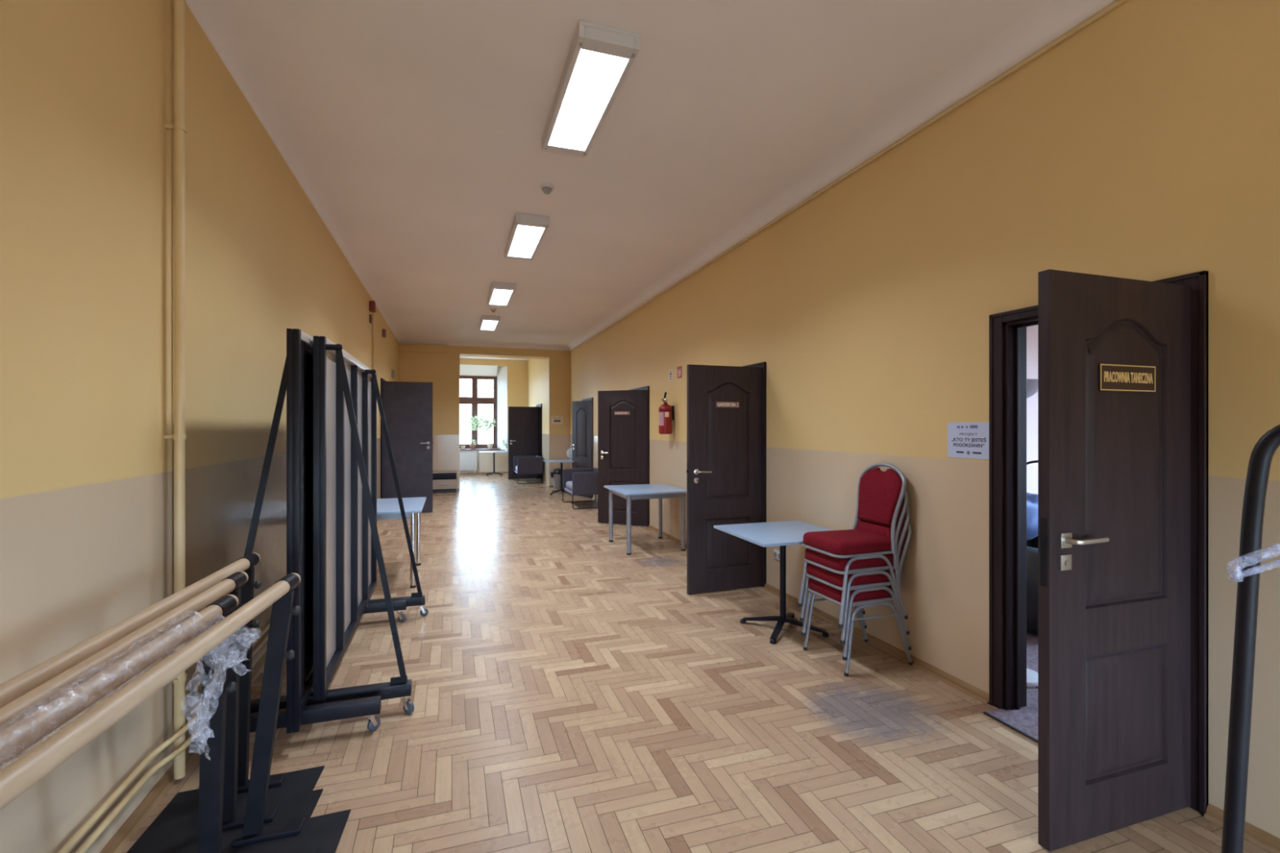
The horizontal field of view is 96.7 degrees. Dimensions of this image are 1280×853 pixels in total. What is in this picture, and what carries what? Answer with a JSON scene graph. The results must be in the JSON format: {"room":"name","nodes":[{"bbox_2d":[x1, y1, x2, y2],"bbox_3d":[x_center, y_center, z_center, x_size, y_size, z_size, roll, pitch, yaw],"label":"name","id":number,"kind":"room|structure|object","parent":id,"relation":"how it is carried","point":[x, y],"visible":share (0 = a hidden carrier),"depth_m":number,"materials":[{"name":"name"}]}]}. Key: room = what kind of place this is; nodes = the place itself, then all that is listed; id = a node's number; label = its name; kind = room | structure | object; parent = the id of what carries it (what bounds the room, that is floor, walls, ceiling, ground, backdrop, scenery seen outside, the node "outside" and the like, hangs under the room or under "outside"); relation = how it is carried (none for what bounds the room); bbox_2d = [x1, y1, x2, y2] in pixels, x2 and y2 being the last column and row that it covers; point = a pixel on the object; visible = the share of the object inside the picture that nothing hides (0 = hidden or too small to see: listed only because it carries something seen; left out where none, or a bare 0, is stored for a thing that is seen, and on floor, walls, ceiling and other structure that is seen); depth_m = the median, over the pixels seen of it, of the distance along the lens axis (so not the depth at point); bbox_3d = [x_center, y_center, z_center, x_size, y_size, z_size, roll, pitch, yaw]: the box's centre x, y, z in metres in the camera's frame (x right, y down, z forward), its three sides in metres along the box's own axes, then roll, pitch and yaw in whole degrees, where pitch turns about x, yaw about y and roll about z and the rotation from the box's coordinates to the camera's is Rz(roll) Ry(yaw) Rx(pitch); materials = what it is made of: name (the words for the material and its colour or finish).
{"room":"community centre corridor","nodes":[
{"label":"community centre corridor","id":0,"kind":"room"},
{"bbox_2d":[0,0,399,852],"bbox_3d":[-2.811,-0.311,4.679,0.140,3.610,17.050,0,0,-18],"label":"wall","id":1,"kind":"structure","parent":0,"point":[86,86],"depth_m":2.07,"materials":[{"name":"paint"}]},
{"bbox_2d":[57,623,270,852],"bbox_3d":[-2.650,1.259,4.601,0.076,0.042,16.400,0,0,-18],"label":"pipe","id":2,"kind":"object","parent":1,"relation":"attached to","point":[77,837],"visible":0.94,"depth_m":2.05,"materials":[{"name":"beige metal"}]},
{"bbox_2d":[75,635,268,852],"bbox_3d":[-2.650,1.324,4.601,0.076,0.032,16.400,0,0,-18],"label":"pipe","id":3,"kind":"object","parent":1,"relation":"attached to","point":[193,729],"visible":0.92,"depth_m":2.10,"materials":[{"name":"beige metal"}]},
{"bbox_2d":[164,0,186,779],"bbox_3d":[-1.936,-0.216,2.372,0.073,3.360,0.060,0,0,-18],"label":"pipe","id":4,"kind":"object","parent":1,"relation":"attached to","point":[179,126],"visible":0.94,"depth_m":2.36,"materials":[{"name":"beige metal"}]},
{"bbox_2d":[99,520,378,852],"bbox_3d":[-2.728,1.462,4.707,0.034,0.045,17.050,0,0,-18],"label":"baseboard","id":5,"kind":"structure","parent":1,"relation":"attached to","point":[127,830],"depth_m":2.21,"materials":[{"name":"brown wood"}]},
{"bbox_2d":[185,0,405,342],"bbox_3d":[-2.668,-1.926,4.726,0.160,0.060,17.050,0,0,-18],"label":"trim","id":6,"kind":"structure","parent":1,"relation":"attached to","point":[218,19],"depth_m":3.58,"materials":[{"name":"paint"}]},
{"bbox_2d":[368,301,375,323],"bbox_3d":[-3.873,-1.651,8.236,0.075,0.310,0.130,0,0,-18],"label":"fire alarm","id":7,"kind":"object","parent":1,"relation":"attached to","point":[371,304],"visible":1,"depth_m":8.19,"materials":[{"name":"red plastic"}]},
{"bbox_2d":[372,299,374,369],"bbox_3d":[-3.978,-0.351,8.491,0.027,3.070,0.028,0,0,-18],"label":"pipe","id":8,"kind":"object","parent":1,"relation":"attached to","point":[373,313],"visible":0.34,"depth_m":8.48,"materials":[{"name":"yellow metal"}]},
{"bbox_2d":[382,328,386,337],"bbox_3d":[-4.392,-1.601,9.765,0.050,0.130,0.140,0,0,-18],"label":"junction box","id":9,"kind":"object","parent":1,"relation":"attached to","point":[384,331],"visible":1,"depth_m":9.70,"materials":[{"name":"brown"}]},
{"bbox_2d":[391,369,395,377],"bbox_3d":[-4.896,-1.041,11.283,0.045,0.150,0.160,0,0,-18],"label":"wall box","id":10,"kind":"object","parent":1,"relation":"attached to","point":[393,371],"visible":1,"depth_m":11.21,"materials":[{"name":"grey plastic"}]},
{"bbox_2d":[380,377,433,512],"bbox_3d":[-4.164,0.337,10.051,0.989,2.294,0.968,0,0,-18],"label":"door","id":11,"kind":"structure","parent":1,"relation":"in","point":[407,406],"depth_m":9.68,"materials":[{"name":"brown wood"}]},
{"bbox_2d":[399,343,568,488],"bbox_3d":[-3.659,-0.361,13.641,4.155,3.710,0.500,0,0,-18],"label":"wall","id":12,"kind":"structure","parent":0,"point":[442,369],"depth_m":13.19,"materials":[{"name":"paint"}]},
{"bbox_2d":[399,343,447,352],"bbox_3d":[-4.916,-1.778,12.914,1.028,0.145,0.089,0,0,-18],"label":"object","id":13,"kind":"object","parent":12,"relation":"attached to","point":[402,347],"visible":1,"depth_m":12.87,"materials":[{"name":"beige paint"}]},
{"bbox_2d":[399,338,568,350],"bbox_3d":[-3.555,-1.913,13.328,3.875,0.085,0.160,0,0,-18],"label":"trim","id":14,"kind":"structure","parent":12,"relation":"attached to","point":[405,340],"depth_m":13.32,"materials":[{"name":"paint"}]},
{"bbox_2d":[551,416,563,424],"bbox_3d":[-2.027,-0.151,13.915,0.285,0.200,0.002,0,0,-18],"label":"notice","id":15,"kind":"object","parent":12,"relation":"attached to","point":[554,420],"visible":1,"depth_m":13.92,"materials":[{"name":"beige"}]},
{"bbox_2d":[459,358,527,472],"bbox_3d":[-5.329,-0.361,17.986,3.710,3.710,0.500,0,0,-18],"label":"wall","id":16,"kind":"structure","parent":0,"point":[517,370],"depth_m":18.09,"materials":[{"name":"paint"}]},
{"bbox_2d":[459,375,500,450],"bbox_3d":[-5.328,-0.442,17.902,1.800,2.348,0.520,0,0,-18],"label":"window","id":17,"kind":"structure","parent":16,"relation":"attached to","point":[474,400],"depth_m":18.16,"materials":[{"name":"brown wood"}]},
{"bbox_2d":[459,424,471,448],"bbox_3d":[-5.545,0.315,17.757,0.584,0.772,0.335,0,0,-10],"label":"potted plant","id":18,"kind":"object","parent":17,"relation":"on","point":[463,446],"visible":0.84,"depth_m":17.75,"materials":[{"name":"green plant"}]},
{"bbox_2d":[468,439,477,448],"bbox_3d":[-5.252,0.549,17.849,0.291,0.305,0.258,0,0,12],"label":"potted plant","id":19,"kind":"object","parent":17,"relation":"on","point":[473,446],"visible":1,"depth_m":17.82,"materials":[{"name":"green plant"}]},
{"bbox_2d":[466,414,496,448],"bbox_3d":[-4.995,0.161,17.959,0.914,1.079,0.539,0,0,-18],"label":"potted plant","id":20,"kind":"object","parent":17,"relation":"on","point":[473,421],"visible":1,"depth_m":17.95,"materials":[{"name":"green plant"}]},
{"bbox_2d":[459,364,506,449],"bbox_3d":[-5.229,-0.596,18.018,1.960,2.660,0.502,0,0,-18],"label":"window reveal","id":21,"kind":"object","parent":16,"relation":"attached to","point":[500,372],"depth_m":18.17,"materials":[{"name":"white paint"}]},
{"bbox_2d":[459,471,508,474],"bbox_3d":[-5.245,1.462,17.733,3.430,0.045,0.034,0,0,-18],"label":"baseboard","id":22,"kind":"structure","parent":16,"relation":"attached to","point":[488,472],"depth_m":17.81,"materials":[{"name":"brown wood"}]},
{"bbox_2d":[459,355,528,360],"bbox_3d":[-4.662,-2.191,15.969,3.710,0.150,4.750,0,0,-18],"label":"ceiling","id":23,"kind":"structure","parent":0,"point":[460,357],"depth_m":17.77,"materials":[{"name":"paint"}]},
{"bbox_2d":[527,359,546,482],"bbox_3d":[-2.905,-0.361,16.339,0.140,3.710,4.150,0,0,-18],"label":"wall","id":24,"kind":"structure","parent":0,"point":[536,368],"depth_m":15.65,"materials":[{"name":"paint"}]},
{"bbox_2d":[507,403,542,480],"bbox_3d":[-3.087,0.434,15.621,0.984,2.099,0.968,0,0,-18],"label":"door","id":25,"kind":"structure","parent":24,"relation":"in","point":[525,423],"depth_m":15.96,"materials":[{"name":"brown wood"}]},
{"bbox_2d":[229,0,1044,346],"bbox_3d":[-0.886,-2.086,5.252,4.155,0.260,17.210,0,0,-18],"label":"ceiling","id":26,"kind":"structure","parent":0,"point":[424,122],"depth_m":3.61,"materials":[{"name":"paint"}]},
{"bbox_2d":[479,315,500,331],"bbox_3d":[-2.808,-1.914,10.583,0.310,0.084,1.200,0,0,-18],"label":"ceiling light","id":27,"kind":"object","parent":26,"relation":"attached to","point":[487,322],"visible":1,"depth_m":10.32,"materials":[{"name":"grey plastic"}]},
{"bbox_2d":[489,307,496,312],"bbox_3d":[-2.433,-1.923,9.433,0.116,0.065,0.116,0,0,-18],"label":"smoke detector","id":28,"kind":"object","parent":26,"relation":"attached to","point":[492,309],"visible":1,"depth_m":9.40,"materials":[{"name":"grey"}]},
{"bbox_2d":[487,281,515,306],"bbox_3d":[-2.033,-1.914,8.301,0.310,0.084,1.200,0,0,-18],"label":"ceiling light","id":29,"kind":"object","parent":26,"relation":"attached to","point":[500,294],"visible":1,"depth_m":8.09,"materials":[{"name":"grey plastic"}]},
{"bbox_2d":[504,213,549,260],"bbox_3d":[-1.178,-1.914,5.825,0.310,0.084,1.200,0,0,-18],"label":"ceiling light","id":30,"kind":"object","parent":26,"relation":"attached to","point":[527,232],"visible":1,"depth_m":5.62,"materials":[{"name":"grey plastic"}]},
{"bbox_2d":[539,182,554,194],"bbox_3d":[-0.755,-1.923,4.627,0.116,0.065,0.116,0,0,-18],"label":"smoke detector","id":31,"kind":"object","parent":26,"relation":"attached to","point":[547,188],"visible":1,"depth_m":4.60,"materials":[{"name":"grey plastic"}]},
{"bbox_2d":[542,20,639,157],"bbox_3d":[-0.335,-1.914,3.354,0.310,0.084,1.200,0,0,-18],"label":"ceiling light","id":32,"kind":"object","parent":26,"relation":"attached to","point":[600,58],"visible":1,"depth_m":3.14,"materials":[{"name":"grey plastic"}]},
{"bbox_2d":[120,473,1271,852],"bbox_3d":[-1.625,1.485,7.520,3.955,0.002,21.760,0,0,-18],"label":"floor","id":33,"kind":"structure","parent":0,"point":[571,693],"depth_m":2.81,"materials":[{"name":"brown wood"}]},
{"bbox_2d":[0,594,318,852],"bbox_3d":[-0.987,0.997,0.693,0.560,0.941,2.524,0,0,-18],"label":"ballet barre","id":34,"kind":"object","parent":33,"relation":"on","point":[16,739],"visible":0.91,"depth_m":1.67,"materials":[{"name":"brown wood"}]},
{"bbox_2d":[0,571,323,852],"bbox_3d":[-1.147,1.002,1.006,0.553,0.952,2.575,0,0,-18],"label":"ballet barre","id":35,"kind":"object","parent":33,"relation":"on","point":[173,833],"visible":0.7,"depth_m":2.01,"materials":[{"name":"brown wood"}]},
{"bbox_2d":[0,552,324,852],"bbox_3d":[-1.258,1.005,1.247,0.553,0.958,2.416,0,0,-18],"label":"ballet barre","id":36,"kind":"object","parent":33,"relation":"on","point":[282,784],"visible":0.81,"depth_m":2.17,"materials":[{"name":"brown wood"}]},
{"bbox_2d":[0,573,351,852],"bbox_3d":[-0.983,1.000,0.921,0.552,0.946,2.474,0,0,-18],"label":"ballet barre","id":37,"kind":"object","parent":33,"relation":"on","point":[324,832],"visible":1,"depth_m":1.96,"materials":[{"name":"brown wood"}]},
{"bbox_2d":[244,328,406,733],"bbox_3d":[-1.905,0.521,3.520,0.753,1.925,2.040,0,0,-18],"label":"mirror","id":38,"kind":"object","parent":33,"relation":"on","point":[297,378],"visible":0.5,"depth_m":2.66,"materials":[{"name":"black metal"}]},
{"bbox_2d":[301,340,313,701],"bbox_3d":[-1.865,0.435,3.533,0.004,1.671,1.958,0,0,-18],"label":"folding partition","id":39,"kind":"structure","parent":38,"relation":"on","point":[307,346],"depth_m":2.73,"materials":[{"name":"black metal"}]},
{"bbox_2d":[250,335,428,714],"bbox_3d":[-1.867,0.521,3.743,0.846,1.925,2.040,0,0,-18],"label":"partition","id":40,"kind":"object","parent":33,"relation":"on","point":[347,548],"visible":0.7,"depth_m":3.19,"materials":[{"name":"black metal"}]},
{"bbox_2d":[377,497,426,588],"bbox_3d":[-2.533,1.125,5.566,0.785,0.718,1.040,0,0,-18],"label":"table","id":41,"kind":"object","parent":33,"relation":"on","point":[387,508],"visible":0.39,"depth_m":5.39,"materials":[{"name":"white laminate"}]},
{"bbox_2d":[432,470,457,493],"bbox_3d":[-4.448,1.249,12.846,0.618,0.470,0.454,0,0,-18],"label":"bench","id":42,"kind":"object","parent":33,"relation":"on","point":[443,482],"visible":0.7,"depth_m":12.72,"materials":[{"name":"brown wood"}]},
{"bbox_2d":[459,452,476,474],"bbox_3d":[-5.600,1.144,17.562,1.090,0.680,0.076,0,0,-18],"label":"radiator","id":43,"kind":"object","parent":33,"relation":"on","point":[468,460],"visible":0.51,"depth_m":17.62,"materials":[{"name":"white metal"}]},
{"bbox_2d":[479,451,508,475],"bbox_3d":[-4.444,1.124,17.331,0.860,0.720,0.620,0,0,-18],"label":"pedestal table","id":44,"kind":"object","parent":33,"relation":"on","point":[493,452],"visible":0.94,"depth_m":17.21,"materials":[{"name":"white laminate"}]},
{"bbox_2d":[502,437,508,451],"bbox_3d":[-4.111,0.550,17.493,0.277,0.427,0.265,0,0,-18],"label":"potted plant","id":45,"kind":"object","parent":44,"relation":"on","point":[503,441],"visible":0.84,"depth_m":17.46,"materials":[{"name":"green plant"}]},
{"bbox_2d":[513,455,542,484],"bbox_3d":[-2.997,1.141,15.208,0.665,0.685,0.982,0,0,-18],"label":"armchair","id":46,"kind":"object","parent":33,"relation":"on","point":[522,464],"visible":1,"depth_m":14.77,"materials":[{"name":"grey fabric"}]},
{"bbox_2d":[551,468,563,488],"bbox_3d":[-1.986,1.243,13.667,0.319,0.482,0.294,0,0,-18],"label":"waste bin","id":47,"kind":"object","parent":33,"relation":"on","point":[556,473],"visible":0.74,"depth_m":13.57,"materials":[{"name":"grey plastic"}]},
{"bbox_2d":[542,459,574,494],"bbox_3d":[-1.733,1.119,12.571,0.720,0.730,0.720,0,0,-18],"label":"pedestal table","id":48,"kind":"object","parent":33,"relation":"on","point":[561,461],"visible":0.74,"depth_m":12.51,"materials":[{"name":"white laminate"}]},
{"bbox_2d":[566,448,572,459],"bbox_3d":[-1.558,0.623,12.880,0.219,0.262,0.141,0,0,-18],"label":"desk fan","id":49,"kind":"object","parent":48,"relation":"on","point":[569,452],"visible":0.73,"depth_m":12.85,"materials":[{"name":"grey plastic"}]},
{"bbox_2d":[562,467,597,509],"bbox_3d":[-1.038,1.151,10.747,0.685,0.665,0.982,0,0,-18],"label":"armchair","id":50,"kind":"object","parent":33,"relation":"on","point":[576,482],"visible":0.85,"depth_m":10.29,"materials":[{"name":"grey fabric"}]},
{"bbox_2d":[565,480,572,490],"bbox_3d":[-1.064,1.124,10.739,0.560,0.150,0.878,0,0,-18],"label":"seat cushion","id":51,"kind":"object","parent":50,"relation":"on","point":[568,483],"depth_m":10.76,"materials":[{"name":"grey fabric"}]},
{"bbox_2d":[604,483,686,555],"bbox_3d":[0.071,1.125,7.064,0.830,0.718,0.930,0,0,-18],"label":"table","id":52,"kind":"object","parent":33,"relation":"on","point":[640,491],"visible":0.98,"depth_m":6.78,"materials":[{"name":"white laminate"}]},
{"bbox_2d":[713,520,834,644],"bbox_3d":[1.046,1.124,4.164,0.760,0.720,0.740,0,0,-18],"label":"pedestal table","id":53,"kind":"object","parent":33,"relation":"on","point":[781,534],"visible":0.96,"depth_m":4.14,"materials":[{"name":"white laminate"}]},
{"bbox_2d":[803,522,912,676],"bbox_3d":[1.402,1.010,3.660,0.533,0.956,0.443,0,0,-18],"label":"banquet chair","id":54,"kind":"object","parent":33,"relation":"on","point":[832,594],"visible":0.41,"depth_m":3.52,"materials":[{"name":"grey metal"}]},
{"bbox_2d":[801,506,911,660],"bbox_3d":[1.389,0.912,3.656,0.533,0.956,0.443,0,0,-18],"label":"banquet chair","id":55,"kind":"object","parent":54,"relation":"on","point":[820,575],"visible":0.48,"depth_m":3.50,"materials":[{"name":"grey metal"}]},
{"bbox_2d":[799,490,910,644],"bbox_3d":[1.376,0.814,3.651,0.533,0.956,0.443,0,0,-18],"label":"banquet chair","id":56,"kind":"object","parent":55,"relation":"on","point":[811,556],"visible":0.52,"depth_m":3.50,"materials":[{"name":"red fabric"}]},
{"bbox_2d":[797,462,907,628],"bbox_3d":[1.362,0.716,3.647,0.533,0.956,0.443,0,0,-18],"label":"banquet chair","id":57,"kind":"object","parent":56,"relation":"on","point":[880,494],"visible":0.94,"depth_m":3.58,"materials":[{"name":"red fabric"}]},
{"bbox_2d":[983,711,1038,742],"bbox_3d":[1.900,1.479,2.579,0.014,0.010,0.765,0,0,-18],"label":"edging","id":58,"kind":"object","parent":33,"relation":"on","point":[1032,738],"visible":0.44,"depth_m":2.79,"materials":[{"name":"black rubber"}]},
{"bbox_2d":[1221,424,1279,852],"bbox_3d":[1.298,0.734,0.492,0.495,1.500,1.234,0,0,-44],"label":"clothes rack","id":59,"kind":"object","parent":33,"relation":"on","point":[1262,454],"visible":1,"depth_m":0.89,"materials":[{"name":"black metal"}]},
{"bbox_2d":[1226,544,1279,581],"bbox_3d":[1.109,0.094,0.737,0.600,0.240,0.031,0,0,8],"label":"plastic wrap","id":60,"kind":"object","parent":59,"relation":"hanging from","point":[1267,553],"visible":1,"depth_m":0.78,"materials":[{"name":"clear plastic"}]},
{"bbox_2d":[568,0,1279,838],"bbox_3d":[1.002,-0.311,5.939,0.140,3.610,17.050,0,0,-18],"label":"wall","id":61,"kind":"structure","parent":0,"point":[1144,144],"depth_m":3.08,"materials":[{"name":"paint"}]},
{"bbox_2d":[572,397,593,497],"bbox_3d":[-1.169,0.445,12.084,0.453,2.079,0.968,0,0,-18],"label":"door","id":62,"kind":"structure","parent":61,"relation":"in","point":[582,411],"depth_m":11.98,"materials":[{"name":"brown wood"}]},
{"bbox_2d":[597,386,649,527],"bbox_3d":[-0.228,0.445,8.714,0.781,2.079,0.968,0,0,-18],"label":"door","id":63,"kind":"structure","parent":61,"relation":"in","point":[623,441],"depth_m":8.57,"materials":[{"name":"brown wood"}]},
{"bbox_2d":[613,411,630,415],"bbox_3d":[-0.269,-0.201,8.573,0.260,0.060,0.006,0,0,23],"label":"door sign","id":64,"kind":"object","parent":63,"relation":"attached to","point":[615,413],"visible":1,"depth_m":8.57,"materials":[{"name":"beige plastic"}]},
{"bbox_2d":[658,391,674,434],"bbox_3d":[0.333,-0.172,7.380,0.179,0.541,0.190,0,0,30],"label":"fire extinguisher","id":65,"kind":"object","parent":61,"relation":"attached to","point":[666,411],"visible":1,"depth_m":7.31,"materials":[{"name":"red metal"}]},
{"bbox_2d":[668,368,672,381],"bbox_3d":[0.405,-0.681,7.512,0.003,0.150,0.150,0,0,-18],"label":"safety sign","id":66,"kind":"object","parent":61,"relation":"attached to","point":[670,371],"visible":1,"depth_m":7.51,"materials":[{"name":"beige plastic"}]},
{"bbox_2d":[676,365,681,378],"bbox_3d":[0.499,-0.689,7.227,0.003,0.145,0.150,0,0,-18],"label":"fire sign","id":67,"kind":"object","parent":61,"relation":"attached to","point":[679,368],"visible":1,"depth_m":7.22,"materials":[{"name":"red plastic"}]},
{"bbox_2d":[686,361,766,594],"bbox_3d":[0.731,0.445,5.554,0.944,2.079,0.969,0,0,-18],"label":"door","id":68,"kind":"structure","parent":61,"relation":"in","point":[726,447],"depth_m":5.12,"materials":[{"name":"brown wood"}]},
{"bbox_2d":[715,401,739,408],"bbox_3d":[0.791,-0.196,5.129,0.240,0.056,0.006,0,0,-20],"label":"door sign","id":69,"kind":"object","parent":68,"relation":"attached to","point":[718,404],"visible":1,"depth_m":5.13,"materials":[{"name":"beige plastic"}]},
{"bbox_2d":[773,549,779,560],"bbox_3d":[1.220,1.139,5.027,0.018,0.080,0.140,0,0,-18],"label":"wall socket","id":70,"kind":"object","parent":61,"relation":"attached to","point":[776,553],"visible":0.65,"depth_m":5.04,"materials":[{"name":"white plastic"}]},
{"bbox_2d":[564,0,1115,351],"bbox_3d":[0.859,-1.901,5.892,0.160,0.110,17.050,0,0,-18],"label":"trim","id":71,"kind":"structure","parent":61,"relation":"attached to","point":[1050,20],"depth_m":3.55,"materials":[{"name":"paint"}]},
{"bbox_2d":[568,0,1127,352],"bbox_3d":[0.908,-1.831,5.956,0.033,0.035,16.940,0,0,-18],"label":"conduit","id":72,"kind":"object","parent":61,"relation":"attached to","point":[1116,3],"visible":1,"depth_m":3.40,"materials":[{"name":"white plastic"}]},
{"bbox_2d":[591,497,1279,852],"bbox_3d":[0.919,1.462,5.912,0.034,0.045,17.050,0,0,-18],"label":"baseboard","id":73,"kind":"structure","parent":61,"relation":"attached to","point":[1252,833],"depth_m":3.31,"materials":[{"name":"brown wood"}]},
{"bbox_2d":[947,422,989,459],"bbox_3d":[1.837,0.077,3.182,0.001,0.203,0.280,0,0,-18],"label":"poster","id":74,"kind":"object","parent":61,"relation":"attached to","point":[967,440],"visible":1,"depth_m":3.18,"materials":[{"name":"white paper"}]},
{"bbox_2d":[989,269,1208,852],"bbox_3d":[1.735,0.445,2.505,0.951,2.079,0.930,0,0,-18],"label":"door","id":75,"kind":"structure","parent":61,"relation":"in","point":[1123,476],"depth_m":2.12,"materials":[{"name":"brown wood"}]},
{"bbox_2d":[1098,363,1155,392],"bbox_3d":[1.797,-0.178,2.094,0.302,0.100,0.006,0,0,-18],"label":"door sign","id":76,"kind":"object","parent":75,"relation":"attached to","point":[1112,377],"visible":1,"depth_m":2.09,"materials":[{"name":"brown"}]},
{"bbox_2d":[1026,324,1038,493],"bbox_3d":[3.686,-0.261,3.546,3.455,3.510,3.820,0,0,-18],"label":"wall","id":77,"kind":"structure","parent":0,"point":[1032,331],"depth_m":5.46,"materials":[{"name":"white paint"}]},
{"bbox_3d":[2.143,1.516,8.081,3.539,0.057,13.400,0,0,-18],"label":"floor","id":78,"kind":"structure","parent":0,"visible":0},
{"bbox_2d":[986,629,1038,739],"bbox_3d":[3.489,1.480,3.481,3.570,0.007,3.560,0,0,-18],"label":"carpet","id":79,"kind":"object","parent":78,"relation":"on","point":[1025,719],"visible":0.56,"depth_m":2.95,"materials":[{"name":"grey carpet"}]},
{"bbox_2d":[1026,536,1038,633],"bbox_3d":[3.042,1.040,4.371,0.880,0.873,0.910,0,0,-18],"label":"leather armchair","id":80,"kind":"object","parent":79,"relation":"on","point":[1032,543],"visible":0.11,"depth_m":3.95,"materials":[{"name":"black leather"}]},
{"bbox_2d":[1026,490,1038,538],"bbox_3d":[2.844,0.682,4.342,0.596,0.379,0.338,0,0,-18],"label":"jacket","id":81,"kind":"object","parent":80,"relation":"on","point":[1032,496],"visible":0.18,"depth_m":4.21,"materials":[{"name":"fabric"}]},
{"bbox_2d":[1026,378,1038,688],"bbox_3d":[2.309,0.605,3.278,0.498,1.745,0.280,0,0,35],"label":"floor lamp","id":82,"kind":"object","parent":79,"relation":"on","point":[1032,384],"visible":0.16,"depth_m":3.24,"materials":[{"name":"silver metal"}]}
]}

